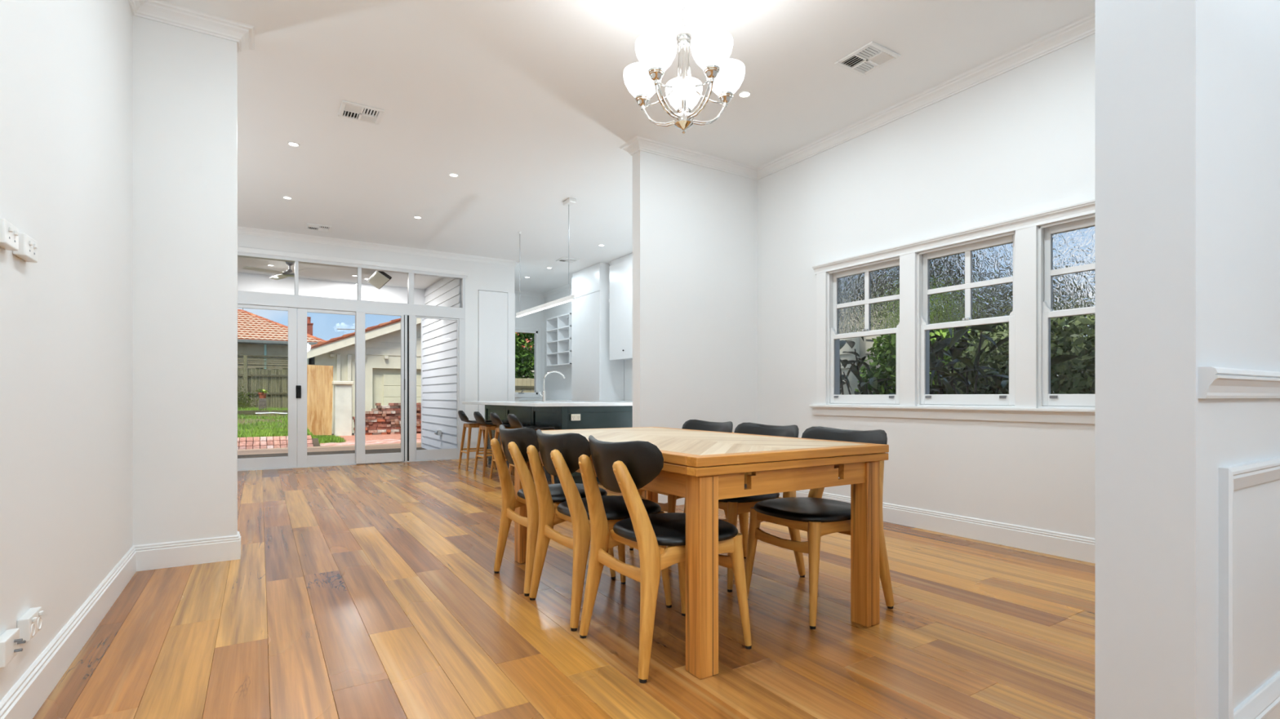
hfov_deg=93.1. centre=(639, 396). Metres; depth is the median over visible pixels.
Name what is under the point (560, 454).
dining chair
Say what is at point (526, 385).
fence
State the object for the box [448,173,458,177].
recessed light
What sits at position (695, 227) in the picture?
wall pier
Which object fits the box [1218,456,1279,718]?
trim
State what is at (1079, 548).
baseboard
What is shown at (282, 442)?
paving
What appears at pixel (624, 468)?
dining chair
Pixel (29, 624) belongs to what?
power outlet
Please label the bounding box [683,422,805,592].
dining chair
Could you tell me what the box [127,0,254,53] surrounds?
crown molding
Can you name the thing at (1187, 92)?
wall
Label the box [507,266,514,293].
wall
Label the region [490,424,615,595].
dining chair
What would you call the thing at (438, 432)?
socket
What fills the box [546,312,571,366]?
open shelves
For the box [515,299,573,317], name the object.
diffuser
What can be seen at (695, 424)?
dining chair
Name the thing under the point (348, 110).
ceiling vent
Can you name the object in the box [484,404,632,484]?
kitchen island
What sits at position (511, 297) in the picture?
trim panel
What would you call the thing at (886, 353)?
bush
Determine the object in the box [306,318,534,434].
garage
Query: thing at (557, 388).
wall
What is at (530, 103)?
ceiling
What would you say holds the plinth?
on the lawn at (251, 420)
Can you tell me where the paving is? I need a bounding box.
[237,433,421,449]
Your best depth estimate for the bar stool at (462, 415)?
8.33 m
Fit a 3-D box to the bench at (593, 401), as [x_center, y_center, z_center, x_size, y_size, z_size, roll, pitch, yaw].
[0.600,0.090,8.524,0.596,0.040,4.225,0,0,-32]
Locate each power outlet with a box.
[17,606,44,641]
[570,413,580,420]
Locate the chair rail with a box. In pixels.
[1197,366,1279,398]
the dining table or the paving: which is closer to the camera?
the dining table
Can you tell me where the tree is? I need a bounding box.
[874,314,1091,391]
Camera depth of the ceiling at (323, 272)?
10.31 m
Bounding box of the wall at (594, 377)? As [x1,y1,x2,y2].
[571,262,624,401]
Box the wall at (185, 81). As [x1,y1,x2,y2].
[133,15,237,545]
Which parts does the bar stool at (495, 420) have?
leg, seat frame, seat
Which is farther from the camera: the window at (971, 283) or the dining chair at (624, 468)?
the window at (971, 283)
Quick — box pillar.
[332,381,353,435]
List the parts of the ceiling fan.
blade, blade, motor, blade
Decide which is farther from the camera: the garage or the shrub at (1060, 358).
the garage
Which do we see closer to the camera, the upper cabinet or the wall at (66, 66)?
the wall at (66, 66)
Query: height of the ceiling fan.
0.215 m
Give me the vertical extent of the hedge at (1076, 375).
2.364 m
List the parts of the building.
corner post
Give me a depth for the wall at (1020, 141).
4.45 m
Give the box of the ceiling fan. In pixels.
[242,262,332,280]
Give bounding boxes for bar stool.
[457,410,496,471]
[473,411,514,476]
[489,413,533,483]
[506,413,554,484]
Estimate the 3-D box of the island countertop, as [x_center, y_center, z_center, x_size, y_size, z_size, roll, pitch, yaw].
[-1.280,0.090,8.139,1.420,0.040,2.810,0,0,-32]
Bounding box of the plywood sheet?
[306,364,333,435]
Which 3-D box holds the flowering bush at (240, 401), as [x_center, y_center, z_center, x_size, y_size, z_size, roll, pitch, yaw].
[-13.562,0.015,20.534,1.335,0.926,0.453,0,0,-32]
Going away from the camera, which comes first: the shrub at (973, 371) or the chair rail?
the chair rail
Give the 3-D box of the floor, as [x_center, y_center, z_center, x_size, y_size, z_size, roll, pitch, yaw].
[-2.157,1.045,4.136,10.180,0.090,15.940,0,0,-32]
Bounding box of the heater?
[367,271,391,288]
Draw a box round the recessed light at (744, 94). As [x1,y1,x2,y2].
[737,90,751,97]
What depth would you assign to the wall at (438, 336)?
10.89 m
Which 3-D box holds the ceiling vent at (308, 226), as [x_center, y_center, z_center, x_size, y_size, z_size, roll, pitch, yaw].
[-4.299,-2.257,8.116,0.300,0.013,0.300,0,0,-32]
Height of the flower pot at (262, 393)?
0.327 m
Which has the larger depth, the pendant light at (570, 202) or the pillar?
the pillar
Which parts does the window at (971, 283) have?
casing, casing, pane, pane, sill, head moulding, sash, sash, pane, pane, casing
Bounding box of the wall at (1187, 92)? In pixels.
[1094,0,1279,718]
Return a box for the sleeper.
[237,409,288,414]
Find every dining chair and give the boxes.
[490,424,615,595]
[526,429,671,631]
[578,435,751,683]
[629,419,733,550]
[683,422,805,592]
[745,426,894,629]
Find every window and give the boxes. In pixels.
[515,327,540,397]
[808,199,1094,423]
[827,256,899,405]
[1038,213,1094,408]
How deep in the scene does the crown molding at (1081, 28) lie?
4.76 m
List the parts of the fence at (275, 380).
post, rail, cap rail, rail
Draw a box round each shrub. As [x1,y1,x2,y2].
[840,337,896,404]
[929,323,1008,394]
[1050,354,1078,365]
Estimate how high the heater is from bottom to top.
0.232 m
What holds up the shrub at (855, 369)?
on the ground
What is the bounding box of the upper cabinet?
[609,253,632,360]
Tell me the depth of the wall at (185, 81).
3.59 m
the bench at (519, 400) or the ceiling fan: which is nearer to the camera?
the ceiling fan
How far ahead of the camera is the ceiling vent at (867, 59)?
4.05 m
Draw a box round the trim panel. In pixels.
[507,293,515,400]
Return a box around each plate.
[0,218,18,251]
[0,628,26,667]
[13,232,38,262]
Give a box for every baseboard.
[0,531,240,718]
[657,489,1094,563]
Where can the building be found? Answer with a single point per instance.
(860, 346)
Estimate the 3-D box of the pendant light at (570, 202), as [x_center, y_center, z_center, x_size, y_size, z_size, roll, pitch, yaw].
[-1.235,-1.682,7.671,0.090,1.164,1.770,0,0,-32]
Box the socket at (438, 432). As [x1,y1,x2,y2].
[434,429,441,435]
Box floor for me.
[32,447,1094,718]
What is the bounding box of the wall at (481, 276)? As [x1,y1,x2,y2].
[237,233,507,458]
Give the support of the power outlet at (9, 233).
attached to the wall at (66, 66)
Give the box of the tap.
[539,370,564,401]
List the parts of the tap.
spout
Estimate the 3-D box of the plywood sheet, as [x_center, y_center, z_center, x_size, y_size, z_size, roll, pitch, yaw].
[-8.818,0.099,16.666,0.710,1.941,0.187,0,0,-32]
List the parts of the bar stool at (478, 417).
leg, leg, seat, seat frame, leg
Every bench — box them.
[519,400,571,401]
[593,400,632,402]
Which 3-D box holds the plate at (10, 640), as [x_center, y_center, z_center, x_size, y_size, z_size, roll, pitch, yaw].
[-1.766,0.703,1.701,0.045,0.070,0.120,0,0,-32]
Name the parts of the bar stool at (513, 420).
leg, seat, leg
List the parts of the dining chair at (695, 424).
leg, rail, leg, backrest, leg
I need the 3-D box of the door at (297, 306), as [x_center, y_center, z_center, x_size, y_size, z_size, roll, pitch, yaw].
[-4.675,-0.498,8.621,4.440,3.020,0.146,0,0,-32]
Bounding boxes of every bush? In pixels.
[237,386,258,408]
[854,326,970,395]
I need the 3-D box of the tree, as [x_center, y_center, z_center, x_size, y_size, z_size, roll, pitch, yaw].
[4.049,-0.316,7.642,2.810,3.476,1.830,0,0,31]
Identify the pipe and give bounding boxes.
[259,412,286,414]
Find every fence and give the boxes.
[237,355,288,410]
[515,377,534,392]
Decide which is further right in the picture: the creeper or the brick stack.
the creeper
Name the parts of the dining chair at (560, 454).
leg, rail, backrest, leg, rail, rail, seat, leg, leg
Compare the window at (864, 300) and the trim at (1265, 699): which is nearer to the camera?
the trim at (1265, 699)
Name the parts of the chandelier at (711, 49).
lamp shade, lamp shade, arm, scroll rod, arm, scroll rod, stem, lamp shade, scroll rod, arm, scroll rod, arm, lamp shade, lamp shade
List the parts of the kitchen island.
panel, panel, panel, panel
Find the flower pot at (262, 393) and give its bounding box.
[255,389,269,398]
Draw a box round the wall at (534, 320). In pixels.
[515,295,544,400]
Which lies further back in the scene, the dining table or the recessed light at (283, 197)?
the recessed light at (283, 197)
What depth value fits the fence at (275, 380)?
21.28 m
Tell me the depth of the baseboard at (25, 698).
2.60 m
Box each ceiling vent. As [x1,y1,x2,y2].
[305,222,332,232]
[337,100,384,125]
[555,257,579,263]
[834,41,900,76]
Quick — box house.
[237,308,326,402]
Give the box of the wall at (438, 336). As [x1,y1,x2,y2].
[421,277,461,449]
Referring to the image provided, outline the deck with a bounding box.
[237,442,421,455]
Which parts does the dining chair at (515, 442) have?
leg, backrest, rail, rail, leg, rail, seat, leg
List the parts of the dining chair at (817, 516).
leg, rail, seat, leg, leg, rail, backrest, leg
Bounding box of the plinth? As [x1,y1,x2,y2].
[258,398,266,410]
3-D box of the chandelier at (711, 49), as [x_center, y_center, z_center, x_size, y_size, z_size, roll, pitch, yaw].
[0.244,-1.811,3.196,0.657,0.836,0.636,0,0,-32]
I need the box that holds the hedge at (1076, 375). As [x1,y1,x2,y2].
[936,314,1094,406]
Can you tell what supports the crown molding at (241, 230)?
attached to the wall at (481, 276)
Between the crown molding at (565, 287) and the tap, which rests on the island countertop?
the tap
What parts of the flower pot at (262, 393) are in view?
pot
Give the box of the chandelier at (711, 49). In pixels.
[623,0,745,133]
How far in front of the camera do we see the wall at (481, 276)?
9.76 m
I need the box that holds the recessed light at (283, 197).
[282,195,292,199]
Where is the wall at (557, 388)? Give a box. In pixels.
[544,288,632,400]
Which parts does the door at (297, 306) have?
lock plate, architrave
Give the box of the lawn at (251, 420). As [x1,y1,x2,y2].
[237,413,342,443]
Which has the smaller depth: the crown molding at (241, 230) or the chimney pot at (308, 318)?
the crown molding at (241, 230)
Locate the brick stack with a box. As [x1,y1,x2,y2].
[352,402,421,435]
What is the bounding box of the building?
[840,335,940,395]
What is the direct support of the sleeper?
on the lawn at (251, 420)
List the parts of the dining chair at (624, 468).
leg, rail, backrest, leg, rail, seat, leg, rail, leg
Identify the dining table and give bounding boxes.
[514,426,888,679]
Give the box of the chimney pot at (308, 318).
[306,316,311,323]
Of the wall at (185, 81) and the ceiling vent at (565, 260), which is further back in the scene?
the ceiling vent at (565, 260)
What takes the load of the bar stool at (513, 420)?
on the floor
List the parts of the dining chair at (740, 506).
leg, rail, leg, leg, seat, rail, backrest, leg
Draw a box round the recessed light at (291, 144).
[287,142,299,146]
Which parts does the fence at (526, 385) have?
rail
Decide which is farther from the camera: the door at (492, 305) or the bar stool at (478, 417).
the door at (492, 305)
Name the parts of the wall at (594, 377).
door, door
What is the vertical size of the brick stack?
0.922 m
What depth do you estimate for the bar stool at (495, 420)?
7.20 m
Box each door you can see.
[237,246,467,471]
[478,290,507,457]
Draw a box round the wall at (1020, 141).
[757,34,1094,537]
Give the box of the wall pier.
[632,151,757,432]
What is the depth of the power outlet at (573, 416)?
6.85 m
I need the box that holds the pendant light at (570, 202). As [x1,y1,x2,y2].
[515,197,576,317]
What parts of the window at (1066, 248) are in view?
pane, sash, sash, pane, pane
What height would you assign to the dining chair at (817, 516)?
0.842 m
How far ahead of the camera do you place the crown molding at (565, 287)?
13.06 m
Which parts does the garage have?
door panel, door panel, door panel, door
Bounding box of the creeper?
[515,332,534,378]
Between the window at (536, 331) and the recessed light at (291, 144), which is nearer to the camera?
the recessed light at (291, 144)
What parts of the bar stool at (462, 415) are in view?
leg, leg, seat, seat frame, leg, leg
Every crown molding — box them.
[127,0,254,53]
[237,226,516,266]
[514,262,571,297]
[619,12,1094,180]
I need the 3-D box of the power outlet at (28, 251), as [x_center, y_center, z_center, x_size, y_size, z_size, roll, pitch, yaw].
[-1.861,-0.451,1.842,0.034,0.066,0.125,0,0,-32]
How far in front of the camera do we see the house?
31.29 m
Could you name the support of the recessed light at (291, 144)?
in the ceiling at (530, 103)
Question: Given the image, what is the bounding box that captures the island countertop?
[462,400,632,406]
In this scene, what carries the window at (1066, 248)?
in the wall at (1020, 141)
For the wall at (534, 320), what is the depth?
13.29 m
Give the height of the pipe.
0.082 m
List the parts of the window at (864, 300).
pane, pane, sash, sash, pane, pane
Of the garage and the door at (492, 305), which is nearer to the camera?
the door at (492, 305)
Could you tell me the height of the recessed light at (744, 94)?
0.008 m
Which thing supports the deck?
on the ground
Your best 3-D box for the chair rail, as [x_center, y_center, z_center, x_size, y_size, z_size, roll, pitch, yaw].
[2.523,-0.028,2.086,3.268,0.064,0.030,0,0,-32]
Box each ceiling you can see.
[160,0,1094,293]
[237,257,442,288]
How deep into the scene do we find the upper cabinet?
9.79 m
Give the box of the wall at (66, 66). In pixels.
[0,0,133,701]

